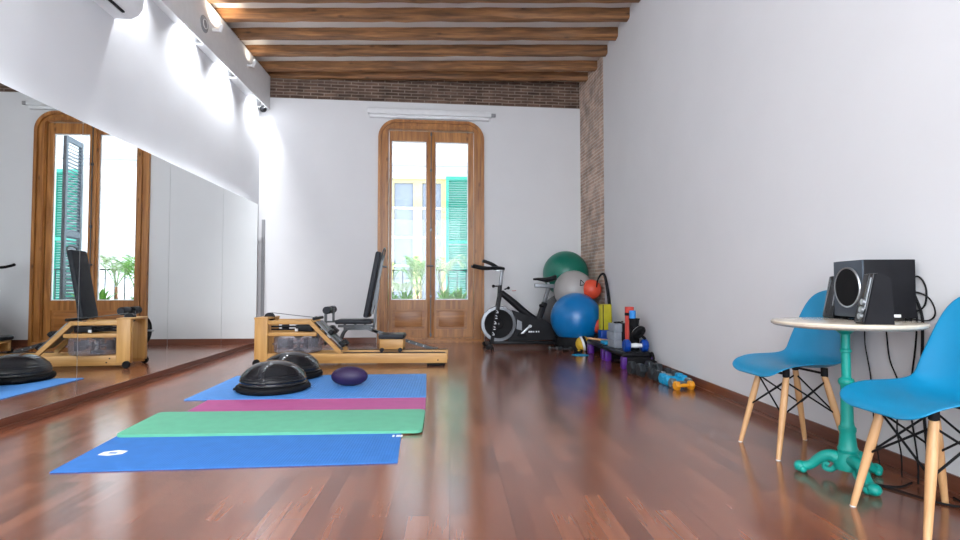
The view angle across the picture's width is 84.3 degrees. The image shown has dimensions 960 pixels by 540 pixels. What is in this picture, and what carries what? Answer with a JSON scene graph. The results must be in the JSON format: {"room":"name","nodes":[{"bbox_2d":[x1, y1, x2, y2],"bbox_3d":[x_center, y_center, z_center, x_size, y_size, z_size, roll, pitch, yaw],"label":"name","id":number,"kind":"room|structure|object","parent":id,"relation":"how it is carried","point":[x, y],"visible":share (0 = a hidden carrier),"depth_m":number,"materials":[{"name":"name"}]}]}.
{"room":"exercise studio","nodes":[
{"label":"exercise studio","id":0,"kind":"room"},
{"bbox_2d":[0,0,259,316],"bbox_3d":[-2.909,-1.295,2.535,0.200,4.400,11.309,0,-2,-5],"label":"wall","id":1,"kind":"structure","parent":0,"point":[144,81],"depth_m":4.67,"materials":[{"name":"white paint"}]},
{"bbox_2d":[0,83,82,418],"bbox_3d":[-2.773,-0.107,3.116,0.006,1.934,1.241,0,-2,-5],"label":"mirror panel","id":2,"kind":"object","parent":1,"relation":"attached to","point":[41,144],"visible":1,"depth_m":3.33,"materials":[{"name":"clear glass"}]},
{"bbox_2d":[93,0,143,18],"bbox_3d":[-2.807,-2.195,3.897,0.225,0.319,0.800,0,-2,-5],"label":"air conditioner","id":3,"kind":"object","parent":1,"relation":"attached to","point":[118,9],"visible":1,"depth_m":4.17,"materials":[{"name":"white plastic"}]},
{"bbox_2d":[76,122,170,395],"bbox_3d":[-2.877,-0.065,4.359,0.006,1.934,1.246,0,-2,-5],"label":"mirror panel","id":4,"kind":"object","parent":1,"relation":"attached to","point":[124,257],"visible":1,"depth_m":4.23,"materials":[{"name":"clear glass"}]},
{"bbox_2d":[0,343,253,431],"bbox_3d":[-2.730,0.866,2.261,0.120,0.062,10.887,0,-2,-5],"label":"baseboard","id":5,"kind":"structure","parent":1,"relation":"attached to","point":[22,418],"depth_m":3.97,"materials":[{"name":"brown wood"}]},
{"bbox_2d":[167,164,223,368],"bbox_3d":[-2.981,-0.023,5.607,0.006,1.934,1.251,0,-2,-5],"label":"mirror panel","id":6,"kind":"object","parent":1,"relation":"attached to","point":[196,203],"visible":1,"depth_m":5.49,"materials":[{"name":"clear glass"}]},
{"bbox_2d":[200,15,207,32],"bbox_3d":[-2.961,-2.648,5.705,0.018,0.180,0.180,0,-2,-3],"label":"ventilation unit","id":7,"kind":"object","parent":1,"relation":"attached to","point":[204,23],"visible":1,"depth_m":5.69,"materials":[{"name":"white plastic"}]},
{"bbox_2d":[152,0,269,109],"bbox_3d":[-2.766,-2.800,2.402,0.150,0.500,10.919,0,-2,-4],"label":"beam","id":8,"kind":"structure","parent":1,"relation":"attached to","point":[226,48],"depth_m":6.13,"materials":[{"name":"white paint"}]},
{"bbox_2d":[212,24,223,32],"bbox_3d":[-2.926,-2.702,5.929,0.116,0.097,0.044,0,-2,-3],"label":"spotlight","id":9,"kind":"object","parent":1,"relation":"attached to","point":[220,29],"visible":1,"depth_m":5.91,"materials":[{"name":"white plastic"}]},
{"bbox_2d":[221,189,257,351],"bbox_3d":[-3.083,0.019,6.835,0.006,1.934,1.206,0,-2,-5],"label":"mirror panel","id":10,"kind":"object","parent":1,"relation":"attached to","point":[240,214],"visible":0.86,"depth_m":6.77,"materials":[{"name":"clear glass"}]},
{"bbox_2d":[247,60,256,67],"bbox_3d":[-2.992,-2.708,6.958,0.116,0.097,0.044,0,-2,-3],"label":"spotlight","id":11,"kind":"object","parent":1,"relation":"attached to","point":[253,64],"visible":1,"depth_m":6.94,"materials":[{"name":"white plastic"}]},
{"bbox_2d":[259,105,267,111],"bbox_3d":[-3.174,-2.365,7.770,0.100,0.115,0.125,0,-2,-3],"label":"security camera","id":12,"kind":"object","parent":1,"relation":"attached to","point":[262,109],"visible":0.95,"depth_m":7.73,"materials":[{"name":"white plastic"}]},
{"bbox_2d":[257,97,580,342],"bbox_3d":[-0.903,-0.723,8.184,5.200,3.640,0.320,0,-2,-6],"label":"wall","id":13,"kind":"structure","parent":0,"point":[318,158],"depth_m":7.94,"materials":[{"name":"white paint"}]},
{"bbox_2d":[260,220,264,316],"bbox_3d":[-3.171,0.130,7.735,0.040,1.735,0.028,0,-2,-6],"label":"trim","id":14,"kind":"structure","parent":13,"relation":"attached to","point":[263,221],"depth_m":7.73,"materials":[{"name":"white paint"}]},
{"bbox_2d":[279,336,552,343],"bbox_3d":[-0.796,1.048,7.966,4.780,0.085,0.019,0,-2,-6],"label":"baseboard","id":15,"kind":"structure","parent":13,"relation":"attached to","point":[364,339],"depth_m":7.85,"materials":[{"name":"brown wood"}]},
{"bbox_2d":[377,119,483,342],"bbox_3d":[-0.738,-0.590,8.046,1.600,3.365,0.221,0,-2,-6],"label":"door","id":16,"kind":"structure","parent":13,"relation":"in","point":[430,319],"depth_m":8.03,"materials":[{"name":"brown wood"}]},
{"bbox_2d":[367,108,495,120],"bbox_3d":[-0.723,-2.360,8.059,1.940,0.135,0.074,0,-2,-6],"label":"roller blind","id":17,"kind":"object","parent":13,"relation":"attached to","point":[373,112],"visible":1,"depth_m":8.03,"materials":[{"name":"white fabric"}]},
{"bbox_2d":[211,2,631,81],"bbox_3d":[-0.427,-3.302,2.794,5.450,0.370,11.800,0,-2,-3],"label":"ceiling","id":18,"kind":"structure","parent":0,"point":[384,4],"depth_m":6.59,"materials":[{"name":"paint"}]},
{"bbox_2d":[215,7,629,22],"bbox_3d":[-0.668,-3.043,6.205,4.931,0.256,0.131,0,-2,0],"label":"ceiling beam","id":19,"kind":"structure","parent":18,"relation":"attached to","point":[405,14],"depth_m":6.15,"materials":[{"name":"brown wood"}]},
{"bbox_2d":[207,0,640,3],"bbox_3d":[-0.644,-3.058,5.786,4.930,0.256,0.131,0,-2,0],"label":"ceiling beam","id":20,"kind":"structure","parent":18,"relation":"attached to","point":[209,1],"depth_m":5.79,"materials":[{"name":"brown wood"}]},
{"bbox_2d":[231,27,617,40],"bbox_3d":[-0.694,-3.028,6.664,4.931,0.256,0.132,0,-2,0],"label":"ceiling beam","id":21,"kind":"structure","parent":18,"relation":"attached to","point":[253,33],"depth_m":6.60,"materials":[{"name":"brown wood"}]},
{"bbox_2d":[245,44,607,56],"bbox_3d":[-0.720,-3.012,7.133,4.930,0.256,0.132,0,-2,0],"label":"ceiling beam","id":22,"kind":"structure","parent":18,"relation":"attached to","point":[503,50],"depth_m":7.07,"materials":[{"name":"brown wood"}]},
{"bbox_2d":[258,60,596,71],"bbox_3d":[-0.748,-2.995,7.630,4.931,0.256,0.131,0,-2,0],"label":"ceiling beam","id":23,"kind":"structure","parent":18,"relation":"attached to","point":[464,65],"depth_m":7.57,"materials":[{"name":"brown wood"}]},
{"bbox_2d":[267,71,587,81],"bbox_3d":[-0.767,-2.983,7.966,4.922,0.256,0.111,0,-2,-1],"label":"ceiling beam","id":24,"kind":"structure","parent":18,"relation":"attached to","point":[365,75],"depth_m":7.93,"materials":[{"name":"brown wood"}]},
{"bbox_2d":[270,78,578,108],"bbox_3d":[-0.905,-2.921,8.276,5.200,0.760,0.285,0,-2,-6],"label":"brick wall","id":25,"kind":"structure","parent":0,"point":[544,94],"depth_m":8.15,"materials":[{"name":"brown brick"}]},
{"bbox_2d":[0,342,959,539],"bbox_3d":[-0.424,0.959,2.598,5.450,0.100,11.298,0,-2,-3],"label":"floor","id":26,"kind":"structure","parent":0,"point":[515,441],"depth_m":2.33,"materials":[{"name":"brown wood"}]},
{"bbox_2d":[49,433,402,472],"bbox_3d":[-1.192,0.908,2.698,1.569,0.006,0.580,0,-2,-5],"label":"exercise mat","id":27,"kind":"object","parent":26,"relation":"on","point":[195,452],"visible":0.87,"depth_m":2.61,"materials":[{"name":"blue rubber"}]},
{"bbox_2d":[117,409,424,437],"bbox_3d":[-1.194,0.915,3.196,1.709,0.014,0.545,0,-2,-3],"label":"exercise mat","id":28,"kind":"object","parent":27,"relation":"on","point":[377,421],"visible":1,"depth_m":3.13,"materials":[{"name":"green rubber"}]},
{"bbox_2d":[184,374,425,400],"bbox_3d":[-1.328,0.967,4.444,1.794,0.006,1.075,0,-2,-3],"label":"exercise mat","id":29,"kind":"object","parent":26,"relation":"on","point":[375,385],"visible":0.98,"depth_m":4.21,"materials":[{"name":"blue rubber"}]},
{"bbox_2d":[233,360,310,395],"bbox_3d":[-1.658,0.841,4.246,0.577,0.232,0.563,1,-2,-15],"label":"dome","id":30,"kind":"object","parent":29,"relation":"on","point":[270,377],"visible":1,"depth_m":4.06,"materials":[{"name":"black rubber"}]},
{"bbox_2d":[266,351,322,379],"bbox_3d":[-1.736,0.862,4.865,0.563,0.232,0.577,-1,-2,35],"label":"dome","id":31,"kind":"object","parent":29,"relation":"on","point":[307,362],"visible":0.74,"depth_m":4.76,"materials":[{"name":"black rubber"}]},
{"bbox_2d":[331,366,367,385],"bbox_3d":[-1.088,0.884,4.418,0.300,0.160,0.160,0,-2,-3],"label":"ball","id":32,"kind":"object","parent":29,"relation":"on","point":[349,375],"visible":1,"depth_m":4.36,"materials":[{"name":"purple rubber"}]},
{"bbox_2d":[187,398,425,411],"bbox_3d":[-1.166,0.940,3.630,1.598,0.005,0.540,0,-2,-3],"label":"exercise mat","id":33,"kind":"object","parent":26,"relation":"on","point":[342,403],"visible":0.55,"depth_m":3.71,"materials":[{"name":"rubber"}]},
{"bbox_2d":[252,312,447,365],"bbox_3d":[-1.362,0.736,5.744,2.021,0.559,0.540,0,-2,-2],"label":"rowing machine","id":34,"kind":"object","parent":26,"relation":"on","point":[267,343],"visible":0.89,"depth_m":5.59,"materials":[{"name":"brown wood"}]},
{"bbox_2d":[378,332,405,338],"bbox_3d":[-0.948,0.713,5.758,0.272,0.051,0.280,0,-2,-2],"label":"seat cushion","id":35,"kind":"object","parent":34,"relation":"on","point":[385,335],"depth_m":5.62,"materials":[{"name":"grey leather"}]},
{"bbox_2d":[312,248,437,349],"bbox_3d":[-1.342,0.381,6.646,1.612,1.329,0.560,0,-2,-3],"label":"weight bench","id":36,"kind":"object","parent":26,"relation":"on","point":[373,291],"visible":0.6,"depth_m":6.59,"materials":[{"name":"grey metal"}]},
{"bbox_2d":[471,259,556,349],"bbox_3d":[0.511,0.462,7.308,1.252,1.214,0.540,0,-2,-5],"label":"bike","id":37,"kind":"object","parent":26,"relation":"on","point":[499,324],"visible":0.94,"depth_m":7.26,"materials":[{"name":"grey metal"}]},
{"bbox_2d":[542,296,557,336],"bbox_3d":[1.250,0.713,7.803,0.740,0.739,0.740,-1,-2,22],"label":"exercise ball","id":38,"kind":"object","parent":26,"relation":"on","point":[551,301],"visible":0.08,"depth_m":7.61,"materials":[{"name":"grey rubber"}]},
{"bbox_2d":[543,251,587,292],"bbox_3d":[1.272,0.053,7.887,0.670,0.669,0.670,-1,-2,22],"label":"exercise ball","id":39,"kind":"object","parent":38,"relation":"on","point":[559,263],"visible":0.56,"depth_m":7.66,"materials":[{"name":"green rubber"}]},
{"bbox_2d":[554,271,589,299],"bbox_3d":[1.315,0.283,7.461,0.552,0.551,0.552,-1,-2,22],"label":"exercise ball","id":40,"kind":"object","parent":38,"relation":"on","point":[568,282],"visible":0.63,"depth_m":7.26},
{"bbox_2d":[548,346,558,349],"bbox_3d":[0.978,1.033,7.016,0.150,0.052,0.052,-1,-2,37],"label":"dumbbell","id":41,"kind":"object","parent":26,"relation":"on","point":[549,347],"visible":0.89,"depth_m":7.01,"materials":[{"name":"grey metal"}]},
{"bbox_2d":[559,347,571,351],"bbox_3d":[1.112,1.025,6.873,0.160,0.055,0.064,-1,-2,22],"label":"dumbbell","id":42,"kind":"object","parent":26,"relation":"on","point":[560,348],"visible":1,"depth_m":6.86,"materials":[{"name":"grey metal"}]},
{"bbox_2d":[556,336,593,350],"bbox_3d":[1.289,0.974,7.105,0.524,0.175,0.524,0,-2,-3],"label":"stand","id":43,"kind":"object","parent":26,"relation":"on","point":[565,342],"visible":0.38,"depth_m":6.91,"materials":[{"name":"black metal"}]},
{"bbox_2d":[550,293,598,337],"bbox_3d":[1.289,0.646,7.116,0.680,0.679,0.680,-1,-2,22],"label":"exercise ball","id":44,"kind":"object","parent":43,"relation":"on","point":[574,315],"visible":0.76,"depth_m":6.86,"materials":[{"name":"blue rubber"}]},
{"bbox_2d":[584,279,601,298],"bbox_3d":[1.526,0.267,7.273,0.276,0.276,0.276,-1,-2,22],"label":"ball","id":45,"kind":"object","parent":44,"relation":"on","point":[590,289],"visible":0.67,"depth_m":7.17,"materials":[{"name":"red rubber"}]},
{"bbox_2d":[574,349,582,353],"bbox_3d":[1.234,1.022,6.650,0.116,0.054,0.125,0,-2,-3],"label":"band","id":46,"kind":"object","parent":26,"relation":"on","point":[575,350],"visible":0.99,"depth_m":6.61,"materials":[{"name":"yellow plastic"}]},
{"bbox_2d":[572,354,587,355],"bbox_3d":[1.220,1.037,6.468,0.210,0.007,0.210,0,-2,-3],"label":"disc","id":47,"kind":"object","parent":26,"relation":"on","point":[572,354],"visible":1,"depth_m":6.46,"materials":[{"name":"blue plastic"}]},
{"bbox_2d":[576,336,588,351],"bbox_3d":[1.333,0.952,6.858,0.196,0.203,0.203,0,-2,-3],"label":"medicine ball","id":48,"kind":"object","parent":26,"relation":"on","point":[581,342],"visible":0.83,"depth_m":6.79,"materials":[{"name":"yellow plastic"}]},
{"bbox_2d":[587,340,607,359],"bbox_3d":[1.526,0.951,6.368,0.320,0.170,0.680,0,-2,-3],"label":"step platform","id":49,"kind":"object","parent":26,"relation":"on","point":[592,345],"visible":0.3,"depth_m":6.56,"materials":[{"name":"black plastic"}]},
{"bbox_2d":[587,337,607,340],"bbox_3d":[1.491,0.848,6.419,0.028,0.034,0.492,1,-2,-34],"label":"wooden stick","id":50,"kind":"object","parent":49,"relation":"on","point":[589,338],"visible":0.5,"depth_m":6.50,"materials":[{"name":"brown wood"}]},
{"bbox_2d":[598,330,608,338],"bbox_3d":[1.559,0.808,6.580,0.160,0.130,0.150,0,-2,-3],"label":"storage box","id":51,"kind":"object","parent":49,"relation":"on","point":[602,334],"visible":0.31,"depth_m":6.50,"materials":[{"name":"blue plastic"}]},
{"bbox_2d":[599,304,611,329],"bbox_3d":[1.555,0.583,6.581,0.130,0.315,0.102,0,-2,-11],"label":"foam block","id":52,"kind":"object","parent":51,"relation":"on","point":[605,310],"visible":0.84,"depth_m":6.54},
{"bbox_2d":[600,340,607,344],"bbox_3d":[1.485,0.837,6.119,0.140,0.040,0.200,0,-2,-3],"label":"band","id":53,"kind":"object","parent":49,"relation":"on","point":[605,342],"visible":0.52,"depth_m":6.08,"materials":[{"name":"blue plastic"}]},
{"bbox_2d":[596,273,610,303],"bbox_3d":[1.650,0.535,6.950,0.082,1.007,0.363,1,-2,-19],"label":"bar","id":54,"kind":"object","parent":26,"relation":"on","point":[601,274],"visible":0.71,"depth_m":6.96,"materials":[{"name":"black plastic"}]},
{"bbox_2d":[603,346,651,369],"bbox_3d":[1.566,0.927,5.659,0.320,0.170,0.680,0,-2,-3],"label":"step platform","id":55,"kind":"object","parent":26,"relation":"on","point":[610,353],"visible":0.61,"depth_m":5.35,"materials":[{"name":"black plastic"}]},
{"bbox_2d":[608,339,621,347],"bbox_3d":[1.484,0.805,5.829,0.084,0.085,0.200,0,-2,-9],"label":"block","id":56,"kind":"object","parent":55,"relation":"on","point":[612,343],"visible":0.79,"depth_m":5.74,"materials":[{"name":"grey plastic"}]},
{"bbox_2d":[607,331,621,339],"bbox_3d":[1.476,0.718,5.832,0.084,0.086,0.200,0,-2,-11],"label":"block","id":57,"kind":"object","parent":56,"relation":"on","point":[612,335],"visible":0.86,"depth_m":5.74,"materials":[{"name":"grey plastic"}]},
{"bbox_2d":[608,323,621,331],"bbox_3d":[1.488,0.630,5.835,0.084,0.089,0.200,0,-2,-7],"label":"block","id":58,"kind":"object","parent":57,"relation":"on","point":[615,327],"visible":0.94,"depth_m":5.74,"materials":[{"name":"grey plastic"}]},
{"bbox_2d":[620,323,624,341],"bbox_3d":[1.584,0.718,5.833,0.090,0.258,0.200,0,-2,-3],"label":"foam block","id":59,"kind":"object","parent":55,"relation":"on","point":[623,324],"visible":0.23,"depth_m":5.74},
{"bbox_2d":[625,307,633,338],"bbox_3d":[1.597,0.618,5.662,0.098,0.448,0.098,0,-2,-3],"label":"foam roller","id":60,"kind":"object","parent":55,"relation":"on","point":[627,309],"visible":0.48,"depth_m":5.63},
{"bbox_2d":[629,318,639,350],"bbox_3d":[1.613,0.672,5.540,0.112,0.330,0.112,0,-2,-3],"label":"tub","id":61,"kind":"object","parent":55,"relation":"on","point":[634,322],"visible":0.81,"depth_m":5.50,"materials":[{"name":"black plastic"}]},
{"bbox_2d":[629,310,635,318],"bbox_3d":[1.594,0.465,5.541,0.066,0.081,0.066,0,-2,-3],"label":"roller","id":62,"kind":"object","parent":61,"relation":"in","point":[632,314],"visible":1,"depth_m":5.51,"materials":[{"name":"blue plastic"}]},
{"bbox_2d":[622,339,648,351],"bbox_3d":[1.582,0.768,5.390,0.245,0.128,0.128,0,-2,-3],"label":"dumbbell","id":63,"kind":"object","parent":55,"relation":"on","point":[627,345],"visible":1,"depth_m":5.36,"materials":[{"name":"blue plastic"}]},
{"bbox_2d":[631,326,645,339],"bbox_3d":[1.629,0.644,5.442,0.142,0.144,0.144,0,-2,13],"label":"wheel","id":64,"kind":"object","parent":63,"relation":"on","point":[638,332],"visible":1,"depth_m":5.40,"materials":[{"name":"metal"}]},
{"bbox_2d":[626,360,653,374],"bbox_3d":[1.534,0.931,5.066,0.240,0.118,0.136,0,-2,-11],"label":"dumbbell","id":65,"kind":"object","parent":26,"relation":"on","point":[631,365],"visible":0.43,"depth_m":5.03,"materials":[{"name":"grey metal"}]},
{"bbox_2d":[635,363,662,376],"bbox_3d":[1.569,0.926,4.908,0.230,0.118,0.136,0,-2,-11],"label":"dumbbell","id":66,"kind":"object","parent":26,"relation":"on","point":[641,370],"visible":0.67,"depth_m":4.87,"materials":[{"name":"grey metal"}]},
{"bbox_2d":[649,352,656,362],"bbox_3d":[1.691,0.901,5.216,0.124,0.192,0.124,0,-2,-3],"label":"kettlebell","id":67,"kind":"object","parent":26,"relation":"on","point":[651,353],"visible":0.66,"depth_m":5.19,"materials":[{"name":"black metal"}]},
{"bbox_2d":[647,367,670,379],"bbox_3d":[1.616,0.932,4.770,0.200,0.097,0.112,0,-2,-8],"label":"dumbbell","id":68,"kind":"object","parent":26,"relation":"on","point":[650,371],"visible":0.41,"depth_m":4.75,"materials":[{"name":"grey metal"}]},
{"bbox_2d":[653,370,677,381],"bbox_3d":[1.633,0.930,4.656,0.200,0.094,0.108,0,-2,-8],"label":"dumbbell","id":69,"kind":"object","parent":26,"relation":"on","point":[656,373],"visible":0.38,"depth_m":4.64,"materials":[{"name":"grey metal"}]},
{"bbox_2d":[658,372,682,383],"bbox_3d":[1.643,0.930,4.556,0.200,0.087,0.100,0,-2,-9],"label":"dumbbell","id":70,"kind":"object","parent":26,"relation":"on","point":[677,374],"visible":0.34,"depth_m":4.54,"materials":[{"name":"blue plastic"}]},
{"bbox_2d":[663,375,686,385],"bbox_3d":[1.648,0.929,4.471,0.190,0.083,0.096,0,-2,-7],"label":"dumbbell","id":71,"kind":"object","parent":26,"relation":"on","point":[665,377],"visible":0.44,"depth_m":4.45,"materials":[{"name":"blue plastic"}]},
{"bbox_2d":[668,377,692,387],"bbox_3d":[1.654,0.930,4.372,0.190,0.074,0.086,0,-2,-11],"label":"dumbbell","id":72,"kind":"object","parent":26,"relation":"on","point":[671,380],"visible":0.56,"depth_m":4.36,"materials":[{"name":"plastic"}]},
{"bbox_2d":[672,381,694,389],"bbox_3d":[1.644,0.931,4.276,0.170,0.066,0.076,0,-2,-13],"label":"dumbbell","id":73,"kind":"object","parent":26,"relation":"on","point":[676,385],"visible":1,"depth_m":4.26,"materials":[{"name":"orange plastic"}]},
{"bbox_2d":[732,290,840,460],"bbox_3d":[1.608,0.509,2.710,0.489,0.812,0.435,0,-2,-5],"label":"shell chair","id":74,"kind":"object","parent":26,"relation":"on","point":[807,348],"visible":0.74,"depth_m":2.77,"materials":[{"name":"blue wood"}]},
{"bbox_2d":[770,317,930,495],"bbox_3d":[1.578,0.558,2.280,0.566,0.679,0.566,0,-2,-3],"label":"cafe table","id":75,"kind":"object","parent":26,"relation":"on","point":[848,457],"visible":0.84,"depth_m":2.25,"materials":[{"name":"teal metal"}]},
{"bbox_2d":[822,276,854,317],"bbox_3d":[1.694,0.127,2.509,0.110,0.198,0.068,0,-2,-3],"label":"speaker","id":76,"kind":"object","parent":75,"relation":"on","point":[829,307],"visible":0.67,"depth_m":2.51},
{"bbox_2d":[854,273,894,324],"bbox_3d":[1.535,0.112,2.074,0.116,0.198,0.068,0,-2,9],"label":"speaker","id":77,"kind":"object","parent":75,"relation":"on","point":[875,302],"visible":1,"depth_m":2.04},
{"bbox_2d":[834,259,916,320],"bbox_3d":[1.741,0.089,2.349,0.224,0.262,0.202,0,-2,4],"label":"subwoofer","id":78,"kind":"object","parent":75,"relation":"on","point":[848,275],"visible":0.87,"depth_m":2.26,"materials":[{"name":"black plastic"}]},
{"bbox_2d":[835,269,857,305],"bbox_3d":[1.634,0.078,2.358,0.005,0.166,0.166,0,-2,4],"label":"grille","id":79,"kind":"object","parent":78,"relation":"attached to","point":[846,280],"depth_m":2.36,"materials":[{"name":"black fabric"}]},
{"bbox_2d":[886,332,902,477],"bbox_3d":[1.840,0.552,2.356,0.048,0.688,0.143,0,-2,5],"label":"cable","id":80,"kind":"object","parent":78,"relation":"hanging from","point":[886,332],"visible":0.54,"depth_m":2.35,"materials":[{"name":"black rubber"}]},
{"bbox_2d":[911,309,918,484],"bbox_3d":[1.845,0.513,2.268,0.049,0.760,0.128,0,-2,6],"label":"cable","id":81,"kind":"object","parent":78,"relation":"hanging from","point":[916,332],"visible":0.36,"depth_m":2.26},
{"bbox_2d":[915,276,927,311],"bbox_3d":[1.856,0.104,2.275,0.015,0.160,0.130,0,-2,-12],"label":"cable","id":82,"kind":"object","parent":78,"relation":"attached to","point":[922,280],"visible":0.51,"depth_m":2.22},
{"bbox_2d":[916,296,926,449],"bbox_3d":[1.850,0.465,2.250,0.040,0.810,0.163,0,-2,-3],"label":"cable","id":83,"kind":"object","parent":78,"relation":"hanging from","point":[917,300],"visible":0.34,"depth_m":2.23,"materials":[{"name":"black rubber"}]},
{"bbox_2d":[912,292,935,320],"bbox_3d":[1.846,0.154,2.264,0.047,0.124,0.185,0,-2,-3],"label":"cable","id":84,"kind":"object","parent":78,"relation":"attached to","point":[931,301],"visible":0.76,"depth_m":2.19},
{"bbox_2d":[840,297,959,539],"bbox_3d":[1.614,0.480,1.864,0.489,0.812,0.435,0,-2,-3],"label":"shell chair","id":85,"kind":"object","parent":26,"relation":"on","point":[933,387],"visible":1,"depth_m":1.97,"materials":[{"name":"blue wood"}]},
{"bbox_2d":[875,482,959,507],"bbox_3d":[1.756,0.888,2.141,0.159,0.010,0.358,1,-2,-27],"label":"cable","id":86,"kind":"object","parent":26,"relation":"on","point":[909,483],"visible":0.7,"depth_m":2.11,"materials":[{"name":"black rubber"}]},
{"bbox_3d":[1.554,0.943,6.931,0.132,0.226,0.132,0,-2,-3],"label":"tub","id":87,"kind":"object","parent":26,"relation":"on","visible":0},
{"bbox_2d":[595,319,598,333],"bbox_3d":[1.554,0.728,6.938,0.210,0.210,0.210,-1,-2,22],"label":"ball","id":88,"kind":"object","parent":87,"relation":"on","point":[597,322],"visible":0.2,"depth_m":6.85,"materials":[{"name":"red rubber"}]},
{"bbox_2d":[579,57,604,305],"bbox_3d":[1.738,-1.111,7.948,0.285,4.400,1.421,0,-2,-5],"label":"brick column","id":89,"kind":"structure","parent":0,"point":[591,91],"depth_m":7.71,"materials":[{"name":"brown brick"}]},
{"bbox_2d":[603,0,959,476],"bbox_3d":[1.999,-1.306,2.207,0.250,4.400,10.097,0,-2,-2],"label":"wall","id":90,"kind":"structure","parent":0,"point":[753,148],"depth_m":3.27,"materials":[{"name":"white paint"}]},
{"bbox_2d":[657,362,959,499],"bbox_3d":[1.845,0.869,2.630,0.112,0.082,11.102,0,-2,-2],"label":"baseboard","id":91,"kind":"structure","parent":90,"relation":"attached to","point":[889,460],"depth_m":2.85,"materials":[{"name":"brown wood"}]},
{"bbox_2d":[864,331,880,464],"bbox_3d":[1.826,0.546,2.468,0.053,0.708,0.167,0,-2,4],"label":"cable","id":92,"kind":"object","parent":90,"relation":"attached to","point":[864,331],"visible":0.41,"depth_m":2.52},
{"label":"outside","id":93,"kind":"structure","parent":0,"visible":0},
{"bbox_2d":[388,142,466,298],"bbox_3d":[1.784,-0.498,12.735,23.000,11.500,0.420,0,-2,-3],"label":"apartment building","id":94,"kind":"structure","parent":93,"point":[409,159],"depth_m":12.57,"materials":[{"name":"white paint"}]},
{"bbox_2d":[446,176,466,288],"bbox_3d":[-0.515,-0.657,12.483,0.580,3.100,0.045,0,-2,-3],"label":"shutter","id":95,"kind":"object","parent":94,"relation":"hanging from","point":[456,186],"depth_m":12.50,"materials":[{"name":"teal wood"}]},
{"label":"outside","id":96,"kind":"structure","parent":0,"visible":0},
{"bbox_3d":[-0.766,1.166,8.713,3.100,0.140,0.830,0,-2,-6],"label":"balcony slab","id":97,"kind":"object","parent":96,"visible":0},
{"bbox_2d":[388,273,424,295],"bbox_3d":[-1.299,0.574,8.858,0.952,1.055,0.848,-2,-3,42],"label":"potted palm","id":98,"kind":"object","parent":97,"relation":"on","point":[397,286],"visible":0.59,"depth_m":8.76,"materials":[{"name":"plant"}]},
{"bbox_2d":[392,255,448,298],"bbox_3d":[-1.013,0.427,8.753,1.036,1.340,1.010,-1,-2,34],"label":"potted palm","id":99,"kind":"object","parent":97,"relation":"on","point":[411,263],"visible":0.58,"depth_m":8.67,"materials":[{"name":"plant"}]},
{"bbox_2d":[392,270,466,298],"bbox_3d":[-0.800,0.562,9.057,3.000,1.132,0.036,0,-2,-6],"label":"balcony railing","id":100,"kind":"object","parent":97,"relation":"on","point":[393,278],"visible":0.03,"depth_m":9.08,"materials":[{"name":"black metal"}]},
{"bbox_2d":[404,254,466,294],"bbox_3d":[-0.686,0.414,8.902,1.082,1.377,1.122,2,-3,-39],"label":"potted palm","id":101,"kind":"object","parent":97,"relation":"on","point":[447,265],"visible":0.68,"depth_m":8.89,"materials":[{"name":"plant"}]},
{"bbox_3d":[-0.865,0.954,8.614,1.480,0.278,0.380,0,-2,-6],"label":"bench","id":102,"kind":"object","parent":97,"relation":"on","visible":0},
{"bbox_2d":[393,288,420,298],"bbox_3d":[-1.188,0.552,8.615,0.651,0.521,0.615,-2,-3,41],"label":"potted spiky plant","id":103,"kind":"object","parent":102,"relation":"on","point":[404,295],"visible":0.27,"depth_m":8.49,"materials":[{"name":"green plant"}]},
{"bbox_2d":[436,285,465,298],"bbox_3d":[-0.527,0.527,8.662,0.744,0.575,0.786,-2,-3,44],"label":"potted spiky plant","id":104,"kind":"object","parent":102,"relation":"on","point":[445,295],"visible":0.34,"depth_m":8.56,"materials":[{"name":"green plant"}]},
{"bbox_2d":[449,284,466,298],"bbox_3d":[-0.305,0.521,8.766,0.715,0.593,0.734,1,-2,-32],"label":"potted spiky plant","id":105,"kind":"object","parent":102,"relation":"on","point":[457,295],"visible":0.2,"depth_m":8.67,"materials":[{"name":"green plant"}]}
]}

